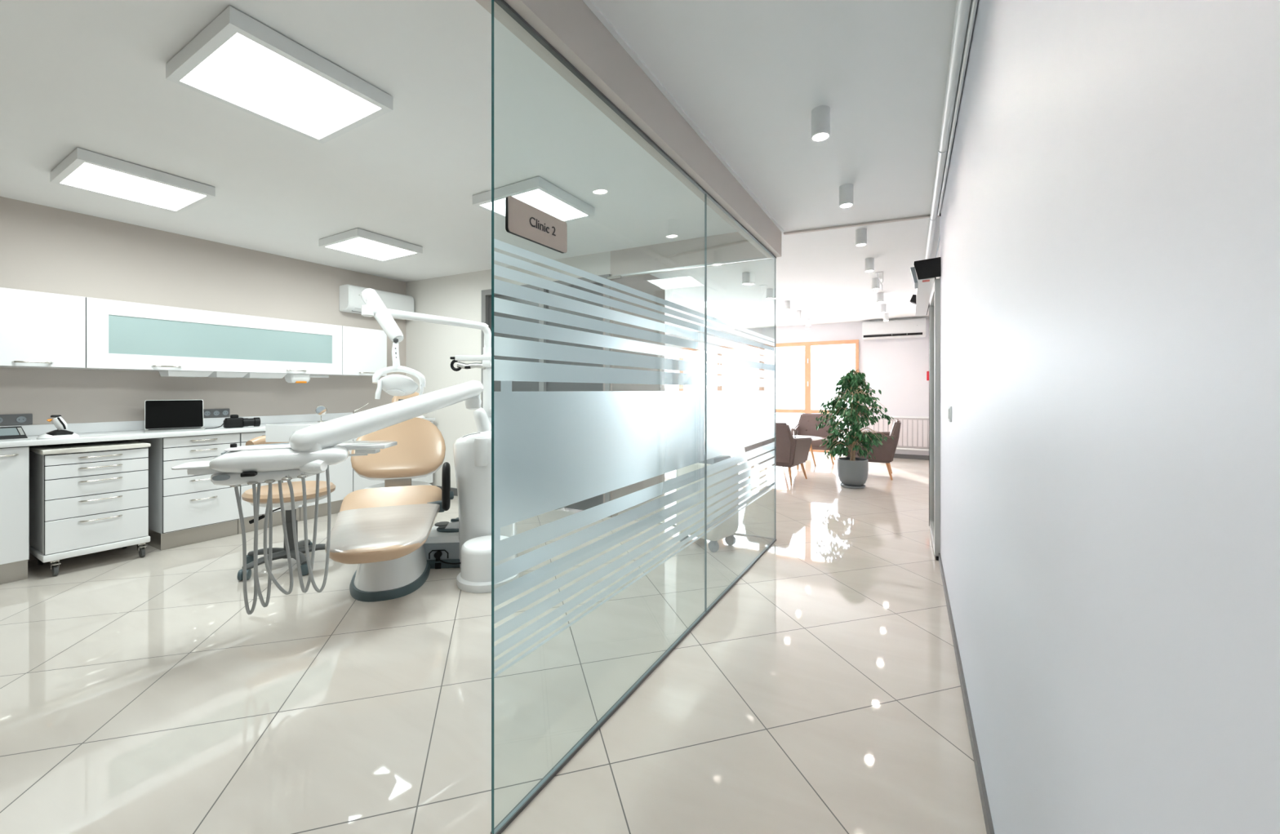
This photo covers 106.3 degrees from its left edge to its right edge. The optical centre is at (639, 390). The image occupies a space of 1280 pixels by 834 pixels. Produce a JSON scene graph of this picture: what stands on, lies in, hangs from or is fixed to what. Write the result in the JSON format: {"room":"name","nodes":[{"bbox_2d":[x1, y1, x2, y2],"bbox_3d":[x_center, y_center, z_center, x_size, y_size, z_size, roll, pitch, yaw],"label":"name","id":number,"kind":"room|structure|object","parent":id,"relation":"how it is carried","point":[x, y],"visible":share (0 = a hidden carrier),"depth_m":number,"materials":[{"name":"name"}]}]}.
{"room":"dental clinic","nodes":[
{"label":"dental clinic","id":0,"kind":"room"},
{"bbox_2d":[0,196,406,561],"bbox_3d":[-4.555,-0.060,3.061,0.150,2.520,6.737,0,0,30],"label":"wall","id":1,"kind":"structure","parent":0,"point":[43,248],"depth_m":3.94,"materials":[{"name":"beige paint"}]},
{"bbox_2d":[0,413,32,426],"bbox_3d":[-4.327,0.202,3.293,0.012,0.075,0.197,0,0,30],"label":"power outlet","id":2,"kind":"object","parent":1,"relation":"attached to","point":[18,419],"visible":1,"depth_m":3.32,"materials":[{"name":"grey plastic"}]},
{"bbox_2d":[16,416,26,422],"bbox_3d":[-4.298,0.202,3.333,0.003,0.044,0.044,0,0,30],"label":"socket","id":3,"kind":"object","parent":2,"relation":"attached to","point":[19,419],"depth_m":3.33,"materials":[{"name":"black plastic"}]},
{"bbox_2d":[0,287,85,368],"bbox_3d":[-4.142,-0.406,3.241,0.383,0.497,0.473,0,0,30],"label":"upper cabinet","id":4,"kind":"object","parent":1,"relation":"attached to","point":[38,330],"visible":1,"depth_m":3.20,"materials":[{"name":"white paint"}]},
{"bbox_2d":[79,297,342,375],"bbox_3d":[-3.590,-0.406,4.196,0.383,0.497,1.732,0,0,30],"label":"upper cabinet","id":5,"kind":"object","parent":1,"relation":"attached to","point":[121,335],"visible":1,"depth_m":3.92,"materials":[{"name":"white paint"}]},
{"bbox_2d":[158,370,213,377],"bbox_3d":[-3.708,-0.133,3.924,0.210,0.048,0.280,0,0,30],"label":"light","id":6,"kind":"object","parent":5,"relation":"attached to","point":[162,373],"visible":1,"depth_m":3.86,"materials":[{"name":"white plastic"}]},
{"bbox_2d":[208,371,248,377],"bbox_3d":[-3.573,-0.133,4.158,0.210,0.048,0.220,0,0,30],"label":"light","id":7,"kind":"object","parent":5,"relation":"attached to","point":[216,374],"visible":0.99,"depth_m":4.10,"materials":[{"name":"white plastic"}]},
{"bbox_2d":[243,372,286,378],"bbox_3d":[-3.441,-0.133,4.387,0.210,0.048,0.290,0,0,30],"label":"light","id":8,"kind":"object","parent":5,"relation":"attached to","point":[259,375],"visible":0.98,"depth_m":4.33,"materials":[{"name":"white plastic"}]},
{"bbox_2d":[284,373,328,383],"bbox_3d":[-3.242,-0.113,4.680,0.160,0.088,0.345,0,0,30],"label":"dispenser","id":9,"kind":"object","parent":5,"relation":"attached to","point":[290,378],"visible":0.97,"depth_m":4.56,"materials":[{"name":"white plastic"}]},
{"bbox_2d":[203,408,229,417],"bbox_3d":[-3.765,0.202,4.263,0.012,0.075,0.190,0,0,30],"label":"power outlet","id":10,"kind":"object","parent":1,"relation":"attached to","point":[207,413],"visible":0.94,"depth_m":4.26,"materials":[{"name":"grey plastic"}]},
{"bbox_2d":[336,325,386,376],"bbox_3d":[-3.038,-0.406,5.151,0.383,0.497,0.475,0,0,30],"label":"upper cabinet","id":11,"kind":"object","parent":1,"relation":"attached to","point":[364,351],"visible":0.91,"depth_m":5.05,"materials":[{"name":"white paint"}]},
{"bbox_2d":[338,284,413,319],"bbox_3d":[-2.969,-0.992,5.450,0.203,0.277,0.762,0,0,30],"label":"air conditioner","id":12,"kind":"object","parent":1,"relation":"attached to","point":[350,300],"visible":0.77,"depth_m":5.20,"materials":[{"name":"white plastic"}]},
{"bbox_2d":[0,0,737,282],"bbox_3d":[-2.598,-1.370,2.040,4.560,0.100,6.930,0,0,30],"label":"ceiling","id":13,"kind":"structure","parent":0,"point":[89,75],"depth_m":2.50,"materials":[{"name":"white paint"}]},
{"bbox_2d":[49,147,215,213],"bbox_3d":[-3.153,-1.286,3.006,0.590,0.060,0.601,0,0,30],"label":"ceiling light","id":14,"kind":"object","parent":13,"relation":"attached to","point":[82,169],"visible":1,"depth_m":2.92,"materials":[{"name":"white plastic"}]},
{"bbox_2d":[60,162,204,210],"bbox_3d":[-3.156,-1.264,3.002,0.524,0.008,0.524,0,0,30],"label":"diffuser","id":15,"kind":"object","parent":14,"relation":"attached to","point":[87,176],"depth_m":2.98,"materials":[{"name":"white plastic"}]},
{"bbox_2d":[165,5,392,143],"bbox_3d":[-1.507,-1.286,2.047,0.590,0.060,0.601,0,0,30],"label":"ceiling light","id":16,"kind":"object","parent":13,"relation":"attached to","point":[237,61],"visible":1,"depth_m":1.96,"materials":[{"name":"white plastic"}]},
{"bbox_2d":[180,32,380,138],"bbox_3d":[-1.510,-1.264,2.043,0.524,0.008,0.524,0,0,30],"label":"diffuser","id":17,"kind":"object","parent":16,"relation":"attached to","point":[239,70],"depth_m":2.00,"materials":[{"name":"white plastic"}]},
{"bbox_2d":[319,228,422,262],"bbox_3d":[-2.395,-1.286,4.297,0.590,0.060,0.601,0,0,30],"label":"ceiling light","id":18,"kind":"object","parent":13,"relation":"attached to","point":[357,242],"visible":1,"depth_m":4.21,"materials":[{"name":"white plastic"}]},
{"bbox_2d":[326,237,414,260],"bbox_3d":[-2.398,-1.264,4.293,0.524,0.008,0.524,0,0,30],"label":"diffuser","id":19,"kind":"object","parent":18,"relation":"attached to","point":[360,246],"depth_m":4.28,"materials":[{"name":"white plastic"}]},
{"bbox_2d":[472,176,594,222],"bbox_3d":[-0.728,-1.286,3.356,0.590,0.060,0.601,0,0,30],"label":"ceiling light","id":20,"kind":"object","parent":13,"relation":"attached to","point":[537,192],"visible":0.66,"depth_m":3.19,"materials":[{"name":"white plastic"}]},
{"bbox_2d":[480,189,586,220],"bbox_3d":[-0.730,-1.264,3.351,0.524,0.008,0.524,0,0,30],"label":"diffuser","id":21,"kind":"object","parent":20,"relation":"attached to","point":[540,199],"depth_m":3.26,"materials":[{"name":"white plastic"}]},
{"bbox_2d":[0,448,986,833],"bbox_3d":[-0.783,1.250,4.438,8.200,0.100,12.900,0,0,30],"label":"floor","id":22,"kind":"structure","parent":0,"point":[821,694],"depth_m":1.92,"materials":[{"name":"tile"}]},
{"bbox_2d":[0,446,29,584],"bbox_3d":[-4.184,0.776,2.958,0.551,0.848,0.460,0,0,30],"label":"base cabinet","id":23,"kind":"object","parent":22,"relation":"on","point":[14,461],"visible":0.98,"depth_m":2.98,"materials":[{"name":"white laminate"}]},
{"bbox_2d":[0,412,435,448],"bbox_3d":[-3.471,0.296,4.215,0.570,0.107,3.420,0,0,30],"label":"countertop","id":24,"kind":"structure","parent":23,"relation":"on","point":[121,430],"depth_m":3.66,"materials":[{"name":"white laminate"}]},
{"bbox_2d":[0,426,31,441],"bbox_3d":[-4.000,0.276,3.030,0.130,0.085,0.170,0,0,26],"label":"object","id":25,"kind":"object","parent":24,"relation":"on","point":[6,433],"visible":1,"depth_m":3.05,"materials":[{"name":"plastic"}]},
{"bbox_2d":[36,429,79,439],"bbox_3d":[-3.886,0.290,3.207,0.120,0.056,0.188,0,0,20],"label":"dock","id":26,"kind":"object","parent":24,"relation":"on","point":[55,434],"visible":1,"depth_m":3.17,"materials":[{"name":"white plastic"}]},
{"bbox_2d":[46,415,67,430],"bbox_3d":[-3.880,0.215,3.193,0.057,0.104,0.094,0,0,20],"label":"lamp","id":27,"kind":"object","parent":26,"relation":"on","point":[58,421],"visible":1,"depth_m":3.19,"materials":[{"name":"white plastic"}]},
{"bbox_2d":[143,400,204,432],"bbox_3d":[-3.680,0.198,3.799,0.340,0.240,0.283,0,0,-45],"label":"laptop","id":28,"kind":"object","parent":24,"relation":"on","point":[160,415],"visible":1,"depth_m":3.86,"materials":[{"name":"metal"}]},
{"bbox_2d":[204,414,260,429],"bbox_3d":[-3.462,0.262,4.068,0.079,0.112,0.380,0,0,38],"label":"camera","id":29,"kind":"object","parent":24,"relation":"on","point":[233,421],"visible":0.98,"depth_m":4.08,"materials":[{"name":"black plastic"}]},
{"bbox_2d":[315,405,327,422],"bbox_3d":[-3.212,0.235,4.833,0.070,0.165,0.076,0,0,10],"label":"mirror","id":30,"kind":"object","parent":24,"relation":"on","point":[321,411],"visible":0.98,"depth_m":4.83,"materials":[{"name":"metal"}]},
{"bbox_2d":[29,440,151,576],"bbox_3d":[-3.861,0.790,3.369,0.521,0.817,0.494,0,0,30],"label":"trolley","id":31,"kind":"object","parent":22,"relation":"on","point":[86,498],"visible":0.98,"depth_m":3.22,"materials":[{"name":"white metal"}]},
{"bbox_2d":[138,432,239,550],"bbox_3d":[-3.641,0.776,3.896,0.551,0.848,0.474,0,0,30],"label":"base cabinet","id":32,"kind":"object","parent":22,"relation":"on","point":[184,509],"visible":0.73,"depth_m":3.70,"materials":[{"name":"white laminate"}]},
{"bbox_2d":[237,431,302,533],"bbox_3d":[-3.406,0.776,4.302,0.551,0.848,0.464,0,0,30],"label":"base cabinet","id":33,"kind":"object","parent":22,"relation":"on","point":[247,508],"visible":0.05,"depth_m":4.07,"materials":[{"name":"white laminate"}]},
{"bbox_2d":[237,435,335,581],"bbox_3d":[-2.435,0.757,3.304,0.608,0.885,0.636,0,0,0],"label":"stool","id":34,"kind":"object","parent":22,"relation":"on","point":[277,553],"visible":0.44,"depth_m":3.26,"materials":[{"name":"beige leather"}]},
{"bbox_2d":[299,440,352,520],"bbox_3d":[-3.191,0.776,4.707,0.518,0.848,0.454,0,0,30],"label":"base cabinet","id":35,"kind":"object","parent":22,"relation":"on","point":[340,474],"visible":0.14,"depth_m":4.64,"materials":[{"name":"white laminate"}]},
{"bbox_2d":[352,437,384,491],"bbox_3d":[-2.960,0.776,5.106,0.518,0.848,0.466,0,0,30],"label":"base cabinet","id":36,"kind":"object","parent":22,"relation":"on","point":[358,482],"visible":0.02,"depth_m":4.83,"materials":[{"name":"white paint"}]},
{"bbox_2d":[324,391,453,602],"bbox_3d":[-1.563,0.604,3.089,0.678,1.193,1.488,0,0,-20],"label":"dental chair","id":37,"kind":"object","parent":22,"relation":"on","point":[383,529],"visible":0.89,"depth_m":2.98,"materials":[{"name":"beige leather"}]},
{"bbox_2d":[171,380,483,614],"bbox_3d":[-1.484,0.475,2.582,0.532,1.082,1.490,0,0,30],"label":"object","id":38,"kind":"object","parent":37,"relation":"attached to","point":[310,450],"visible":1,"depth_m":2.19,"materials":[{"name":"white plastic"}]},
{"bbox_2d":[171,460,224,475],"bbox_3d":[-1.879,0.338,2.107,0.220,0.036,0.210,0,0,-28],"label":"tray","id":39,"kind":"object","parent":38,"relation":"on","point":[197,468],"depth_m":2.02,"materials":[{"name":"white plastic"}]},
{"bbox_2d":[240,471,257,477],"bbox_3d":[-1.680,0.359,2.061,0.050,0.017,0.048,0,0,-28],"label":"switch","id":40,"kind":"object","parent":38,"relation":"attached to","point":[243,474],"depth_m":2.05,"materials":[{"name":"black plastic"}]},
{"bbox_2d":[247,481,257,484],"bbox_3d":[-1.695,0.405,2.100,0.038,0.013,0.038,0,0,30],"label":"socket","id":41,"kind":"object","parent":38,"relation":"attached to","point":[248,482],"depth_m":2.09,"materials":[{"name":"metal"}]},
{"bbox_2d":[264,479,275,483],"bbox_3d":[-1.620,0.398,2.100,0.038,0.013,0.038,0,0,30],"label":"socket","id":42,"kind":"object","parent":38,"relation":"attached to","point":[267,481],"depth_m":2.09,"materials":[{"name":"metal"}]},
{"bbox_2d":[281,476,292,480],"bbox_3d":[-1.546,0.387,2.100,0.038,0.013,0.038,0,0,30],"label":"socket","id":43,"kind":"object","parent":38,"relation":"attached to","point":[287,478],"depth_m":2.09,"materials":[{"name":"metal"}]},
{"bbox_2d":[208,444,380,473],"bbox_3d":[-1.606,0.312,2.284,0.431,0.104,0.673,0,0,30],"label":"tray","id":44,"kind":"object","parent":38,"relation":"on","point":[252,459],"depth_m":2.13,"materials":[{"name":"white plastic"}]},
{"bbox_2d":[297,474,307,478],"bbox_3d":[-1.478,0.377,2.100,0.038,0.013,0.038,0,0,30],"label":"socket","id":45,"kind":"object","parent":38,"relation":"attached to","point":[302,476],"depth_m":2.09,"materials":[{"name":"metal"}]},
{"bbox_2d":[337,440,397,449],"bbox_3d":[-1.482,0.286,2.502,0.361,0.022,0.253,0,0,-8],"label":"tray","id":46,"kind":"object","parent":38,"relation":"on","point":[349,445],"depth_m":2.45,"materials":[{"name":"white"}]},
{"bbox_2d":[411,421,432,484],"bbox_3d":[-2.732,0.776,5.500,0.518,0.848,0.445,0,0,30],"label":"base cabinet","id":47,"kind":"object","parent":22,"relation":"on","point":[428,479],"visible":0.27,"depth_m":5.49,"materials":[{"name":"white paint"}]},
{"bbox_2d":[423,521,461,568],"bbox_3d":[-1.367,1.100,3.439,0.336,0.200,0.466,0,0,-6],"label":"junction box","id":48,"kind":"object","parent":22,"relation":"on","point":[442,549],"visible":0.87,"depth_m":3.25,"materials":[{"name":"grey plastic"}]},
{"bbox_2d":[434,517,458,532],"bbox_3d":[-1.330,0.916,3.443,0.272,0.167,0.139,0,0,-6],"label":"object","id":49,"kind":"object","parent":48,"relation":"on","point":[453,526],"visible":0.66,"depth_m":3.40,"materials":[{"name":"grey plastic"}]},
{"bbox_2d":[456,535,518,593],"bbox_3d":[-0.955,1.075,3.020,0.372,0.249,0.372,0,0,30],"label":"canister","id":50,"kind":"object","parent":22,"relation":"on","point":[474,576],"visible":0.66,"depth_m":2.87,"materials":[{"name":"white plastic"}]},
{"bbox_2d":[449,346,570,568],"bbox_3d":[-0.896,0.450,3.361,0.837,1.500,0.407,0,0,0],"label":"tower","id":51,"kind":"object","parent":22,"relation":"on","point":[472,451],"visible":0.49,"depth_m":3.20,"materials":[{"name":"white plastic"}]},
{"bbox_2d":[360,288,491,399],"bbox_3d":[-1.271,-0.288,2.991,0.800,0.674,0.444,0,0,-33],"label":"lamp","id":52,"kind":"object","parent":51,"relation":"attached to","point":[399,385],"visible":1,"depth_m":2.83,"materials":[{"name":"white plastic"}]},
{"bbox_2d":[675,454,738,552],"bbox_3d":[0.523,0.850,3.741,0.400,0.700,0.340,0,0,44],"label":"appliance","id":53,"kind":"object","parent":22,"relation":"on","point":[726,530],"visible":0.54,"depth_m":3.60,"materials":[{"name":"beige plastic"}]},
{"bbox_2d":[744,422,812,485],"bbox_3d":[1.825,0.807,6.421,0.743,0.794,0.698,0,0,37],"label":"armchair","id":54,"kind":"object","parent":22,"relation":"on","point":[791,452],"visible":0.59,"depth_m":6.09,"materials":[{"name":"brown fabric"}]},
{"bbox_2d":[792,435,822,469],"bbox_3d":[2.493,0.969,7.546,0.700,0.468,0.700,0,0,30],"label":"coffee table","id":55,"kind":"object","parent":22,"relation":"on","point":[814,438],"visible":0.39,"depth_m":7.57,"materials":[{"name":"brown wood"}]},
{"bbox_2d":[791,413,836,464],"bbox_3d":[3.003,0.807,8.196,0.743,0.794,0.698,0,0,24],"label":"armchair","id":56,"kind":"object","parent":22,"relation":"on","point":[806,426],"visible":0.52,"depth_m":8.39,"materials":[{"name":"brown fabric"}]},
{"bbox_2d":[815,368,893,488],"bbox_3d":[2.655,0.464,5.954,0.915,1.473,0.843,0,0,19],"label":"potted plant","id":57,"kind":"object","parent":22,"relation":"on","point":[852,472],"visible":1,"depth_m":5.88,"materials":[{"name":"green plant"}]},
{"bbox_2d":[844,418,901,479],"bbox_3d":[3.289,0.807,6.788,0.698,0.794,0.743,0,0,27],"label":"armchair","id":58,"kind":"object","parent":22,"relation":"on","point":[885,454],"visible":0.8,"depth_m":6.43,"materials":[{"name":"brown fabric"}]},
{"bbox_2d":[406,231,772,488],"bbox_3d":[-0.876,-0.060,4.917,4.372,2.520,0.120,0,0,27],"label":"wall","id":59,"kind":"structure","parent":0,"point":[430,347],"depth_m":5.41,"materials":[{"name":"beige paint"}]},
{"bbox_2d":[435,485,457,496],"bbox_3d":[-2.079,1.157,5.453,0.662,0.085,0.012,0,0,27],"label":"baseboard","id":60,"kind":"structure","parent":59,"relation":"attached to","point":[455,490],"depth_m":5.46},
{"bbox_2d":[481,274,610,517],"bbox_3d":[-0.991,0.050,4.947,1.638,2.300,0.100,0,0,27],"label":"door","id":61,"kind":"structure","parent":59,"relation":"in","point":[517,386],"depth_m":4.88,"materials":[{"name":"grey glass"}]},
{"bbox_2d":[582,0,784,232],"bbox_3d":[-0.584,-1.263,0.840,0.020,0.008,6.870,0,0,30],"label":"trim","id":62,"kind":"structure","parent":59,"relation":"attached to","point":[589,3],"depth_m":2.03,"materials":[{"name":"white paint"}]},
{"bbox_2d":[490,0,776,833],"bbox_3d":[0.344,0.068,2.562,0.018,2.265,2.950,0,0,30],"label":"glass wall","id":63,"kind":"structure","parent":0,"point":[551,451],"depth_m":1.75,"materials":[{"name":"clear glass"}]},
{"bbox_2d":[505,195,567,253],"bbox_3d":[-0.300,-0.485,1.421,0.014,0.098,0.252,0,0,30],"label":"door sign","id":64,"kind":"object","parent":63,"relation":"attached to","point":[524,220],"visible":1,"depth_m":1.40,"materials":[{"name":"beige plastic"}]},
{"bbox_2d":[475,0,781,258],"bbox_3d":[-0.640,-1.192,0.873,0.108,0.255,6.870,0,0,30],"label":"beam","id":65,"kind":"structure","parent":63,"relation":"attached to","point":[571,27],"depth_m":1.84,"materials":[{"name":"beige paint"}]},
{"bbox_2d":[603,274,665,517],"bbox_3d":[-0.045,-0.034,5.075,0.160,2.467,1.159,0,0,30],"label":"wall","id":66,"kind":"structure","parent":0,"point":[649,284],"depth_m":5.04,"materials":[{"name":"paint"}]},
{"bbox_2d":[607,256,774,539],"bbox_3d":[0.392,0.058,4.203,1.554,2.285,0.035,0,0,27],"label":"glass wall","id":67,"kind":"structure","parent":0,"point":[615,277],"depth_m":4.16,"materials":[{"name":"glass"}]},
{"bbox_2d":[591,0,956,334],"bbox_3d":[-0.783,-1.327,4.438,8.200,0.120,12.900,0,0,30],"label":"ceiling","id":68,"kind":"structure","parent":0,"point":[750,75],"depth_m":2.27,"materials":[{"name":"white paint"}]},
{"bbox_2d":[742,271,750,284],"bbox_3d":[1.144,-1.207,5.173,0.082,0.120,0.082,0,0,30],"label":"ceiling light","id":69,"kind":"object","parent":68,"relation":"in","point":[746,275],"visible":1,"depth_m":5.14,"materials":[{"name":"white plastic"}]},
{"bbox_2d":[766,288,773,299],"bbox_3d":[1.619,-1.207,5.995,0.082,0.120,0.082,0,0,30],"label":"recessed light","id":70,"kind":"object","parent":68,"relation":"in","point":[770,291],"visible":1,"depth_m":5.96,"materials":[{"name":"white plastic"}]},
{"bbox_2d":[784,300,790,310],"bbox_3d":[2.090,-1.207,6.809,0.082,0.120,0.082,0,0,30],"label":"recessed light","id":71,"kind":"object","parent":68,"relation":"in","point":[787,304],"visible":1,"depth_m":6.77,"materials":[{"name":"white plastic"}]},
{"bbox_2d":[795,310,801,319],"bbox_3d":[2.526,-1.207,7.642,0.082,0.120,0.082,0,0,30],"label":"recessed light","id":72,"kind":"object","parent":68,"relation":"in","point":[798,313],"visible":1,"depth_m":7.61,"materials":[{"name":"white plastic"}]},
{"bbox_2d":[805,319,810,326],"bbox_3d":[2.994,-1.207,8.550,0.082,0.120,0.082,0,0,30],"label":"recessed light","id":73,"kind":"object","parent":68,"relation":"in","point":[807,321],"visible":1,"depth_m":8.52,"materials":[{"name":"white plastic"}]},
{"bbox_2d":[810,105,830,142],"bbox_3d":[0.818,-1.207,2.172,0.082,0.120,0.082,0,0,30],"label":"ceiling light","id":74,"kind":"object","parent":68,"relation":"in","point":[820,115],"visible":1,"depth_m":2.14,"materials":[{"name":"white plastic"}]},
{"bbox_2d":[839,183,853,208],"bbox_3d":[1.281,-1.207,2.979,0.082,0.120,0.082,0,0,30],"label":"ceiling light","id":75,"kind":"object","parent":68,"relation":"in","point":[846,191],"visible":1,"depth_m":2.95,"materials":[{"name":"white plastic"}]},
{"bbox_2d":[855,228,866,246],"bbox_3d":[1.745,-1.207,3.785,0.082,0.120,0.082,0,0,30],"label":"ceiling light","id":76,"kind":"object","parent":68,"relation":"in","point":[860,233],"visible":1,"depth_m":3.75,"materials":[{"name":"white plastic"}]},
{"bbox_2d":[783,214,939,235],"bbox_3d":[1.663,-1.260,3.647,1.100,0.014,0.030,0,0,23],"label":"trim","id":77,"kind":"structure","parent":68,"relation":"attached to","point":[925,215],"depth_m":3.64,"materials":[{"name":"beige paint"}]},
{"bbox_2d":[864,257,874,272],"bbox_3d":[2.208,-1.207,4.615,0.082,0.120,0.082,0,0,30],"label":"ceiling light","id":78,"kind":"object","parent":68,"relation":"in","point":[868,262],"visible":1,"depth_m":4.58,"materials":[{"name":"white plastic"}]},
{"bbox_2d":[871,277,879,289],"bbox_3d":[2.670,-1.207,5.434,0.082,0.120,0.082,0,0,30],"label":"recessed light","id":79,"kind":"object","parent":68,"relation":"in","point":[875,282],"visible":0.99,"depth_m":5.40,"materials":[{"name":"white plastic"}]},
{"bbox_2d":[875,271,884,290],"bbox_3d":[2.577,-1.167,5.164,0.080,0.200,0.080,0,0,30],"label":"bracket","id":80,"kind":"object","parent":68,"relation":"attached to","point":[877,273],"visible":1,"depth_m":5.14,"materials":[{"name":"white metal"}]},
{"bbox_2d":[876,292,884,302],"bbox_3d":[3.127,-1.207,6.244,0.082,0.120,0.082,0,0,30],"label":"recessed light","id":81,"kind":"object","parent":68,"relation":"in","point":[880,296],"visible":1,"depth_m":6.21,"materials":[{"name":"white plastic"}]},
{"bbox_2d":[880,304,886,313],"bbox_3d":[3.590,-1.207,7.085,0.082,0.120,0.082,0,0,30],"label":"recessed light","id":82,"kind":"object","parent":68,"relation":"in","point":[882,307],"visible":1,"depth_m":7.06,"materials":[{"name":"white plastic"}]},
{"bbox_2d":[883,313,888,321],"bbox_3d":[4.052,-1.207,7.903,0.082,0.120,0.082,0,0,30],"label":"recessed light","id":83,"kind":"object","parent":68,"relation":"in","point":[886,316],"visible":1,"depth_m":7.87,"materials":[{"name":"white plastic"}]},
{"bbox_2d":[924,0,971,259],"bbox_3d":[0.792,-1.235,1.101,0.045,0.045,8.501,0,0,29],"label":"ceiling pipe","id":84,"kind":"object","parent":68,"relation":"attached to","point":[962,6],"visible":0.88,"depth_m":2.01,"materials":[{"name":"white plastic"}]},
{"bbox_2d":[665,320,928,455],"bbox_3d":[2.242,-0.034,9.967,7.900,2.467,0.200,0,0,30],"label":"wall","id":85,"kind":"structure","parent":0,"point":[898,368],"depth_m":8.60,"materials":[{"name":"paint"}]},
{"bbox_2d":[680,346,719,391],"bbox_3d":[1.320,0.125,10.376,0.905,2.110,0.115,0,0,30],"label":"window","id":86,"kind":"structure","parent":85,"relation":"in","point":[682,387],"depth_m":10.49,"materials":[{"name":"brown wood"}]},
{"bbox_2d":[720,345,761,448],"bbox_3d":[2.092,0.125,9.938,0.893,2.110,0.100,0,0,30],"label":"window","id":87,"kind":"structure","parent":85,"relation":"in","point":[722,388],"depth_m":10.03,"materials":[{"name":"brown wood"}]},
{"bbox_2d":[761,342,808,413],"bbox_3d":[2.866,0.125,9.482,0.905,2.110,0.115,0,0,30],"label":"window","id":88,"kind":"structure","parent":85,"relation":"in","point":[802,344],"depth_m":9.29,"materials":[{"name":"brown wood"}]},
{"bbox_2d":[808,339,858,453],"bbox_3d":[3.638,0.125,9.044,0.893,2.110,0.100,0,0,30],"label":"window","id":89,"kind":"structure","parent":85,"relation":"in","point":[855,342],"depth_m":9.13,"materials":[{"name":"brown wood"}]},
{"bbox_2d":[862,318,925,340],"bbox_3d":[4.463,-1.075,8.449,0.985,0.310,0.204,0,0,30],"label":"air conditioner","id":90,"kind":"object","parent":85,"relation":"attached to","point":[906,328],"visible":1,"depth_m":8.36,"materials":[{"name":"white plastic"}]},
{"bbox_2d":[868,415,928,451],"bbox_3d":[4.712,0.828,8.365,1.300,0.745,0.100,0,0,30],"label":"radiator","id":91,"kind":"object","parent":85,"relation":"attached to","point":[914,430],"visible":0.35,"depth_m":8.33,"materials":[{"name":"metal"}]},
{"bbox_2d":[869,316,928,321],"bbox_3d":[4.755,-1.242,8.369,1.350,0.050,0.050,0,0,30],"label":"trim","id":92,"kind":"structure","parent":85,"relation":"attached to","point":[926,317],"depth_m":8.41,"materials":[{"name":"metal"}]},
{"bbox_2d":[893,453,928,460],"bbox_3d":[4.750,1.163,8.392,1.680,0.075,0.015,0,0,30],"label":"baseboard","id":93,"kind":"structure","parent":85,"relation":"attached to","point":[896,455],"depth_m":8.38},
{"bbox_2d":[939,0,1279,833],"bbox_3d":[0.707,-0.034,0.186,0.762,2.467,7.030,0,0,30],"label":"wall","id":94,"kind":"structure","parent":0,"point":[1109,218],"depth_m":0.51,"materials":[{"name":"white paint"}]},
{"bbox_2d":[910,257,941,315],"bbox_3d":[2.482,-0.848,4.195,0.217,0.155,1.912,0,0,30],"label":"operator","id":95,"kind":"object","parent":94,"relation":"attached to","point":[926,271],"visible":0.93,"depth_m":3.44,"materials":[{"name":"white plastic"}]},
{"bbox_2d":[928,278,940,560],"bbox_3d":[2.317,0.205,3.755,0.062,1.990,0.867,0,0,29],"label":"door","id":96,"kind":"structure","parent":94,"relation":"in","point":[935,299],"depth_m":3.80,"materials":[{"name":"metal"}]},
{"bbox_2d":[947,405,951,422],"bbox_3d":[1.618,0.122,2.507,0.016,0.082,0.082,0,0,30],"label":"light switch","id":97,"kind":"object","parent":94,"relation":"attached to","point":[949,410],"visible":1,"depth_m":2.47,"materials":[{"name":"white plastic"}]},
{"bbox_2d":[929,0,977,258],"bbox_3d":[0.828,-1.225,1.081,0.051,0.058,8.501,0,0,29],"label":"cable conduit","id":98,"kind":"object","parent":94,"relation":"attached to","point":[973,7],"visible":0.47,"depth_m":1.98,"materials":[{"name":"white plastic"}]},
{"bbox_2d":[938,553,994,833],"bbox_3d":[0.408,1.174,0.342,0.010,0.052,7.001,0,0,29],"label":"baseboard","id":99,"kind":"structure","parent":94,"relation":"attached to","point":[983,793],"depth_m":1.67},
{"label":"outside","id":100,"kind":"structure","parent":0,"visible":0},
{"bbox_2d":[711,362,832,425],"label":"window","id":101,"kind":"structure","parent":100,"point":[790,377],"depth_m":36.51,"materials":[{"name":"glass"}]},
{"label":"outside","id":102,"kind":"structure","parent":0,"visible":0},
{"bbox_2d":[665,388,712,391],"bbox_3d":[5.288,6.500,50.083,7.600,13.400,6.600,0,0,30],"label":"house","id":103,"kind":"structure","parent":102,"point":[666,389],"depth_m":49.59,"materials":[{"name":"white"}]},
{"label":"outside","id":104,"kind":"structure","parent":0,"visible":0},
{"bbox_2d":[776,418,852,447],"bbox_3d":[2.474,1.110,10.768,11.500,0.980,0.180,0,0,30],"label":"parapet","id":105,"kind":"object","parent":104,"point":[793,420],"visible":0.02,"depth_m":10.26,"materials":[{"name":"white paint"}]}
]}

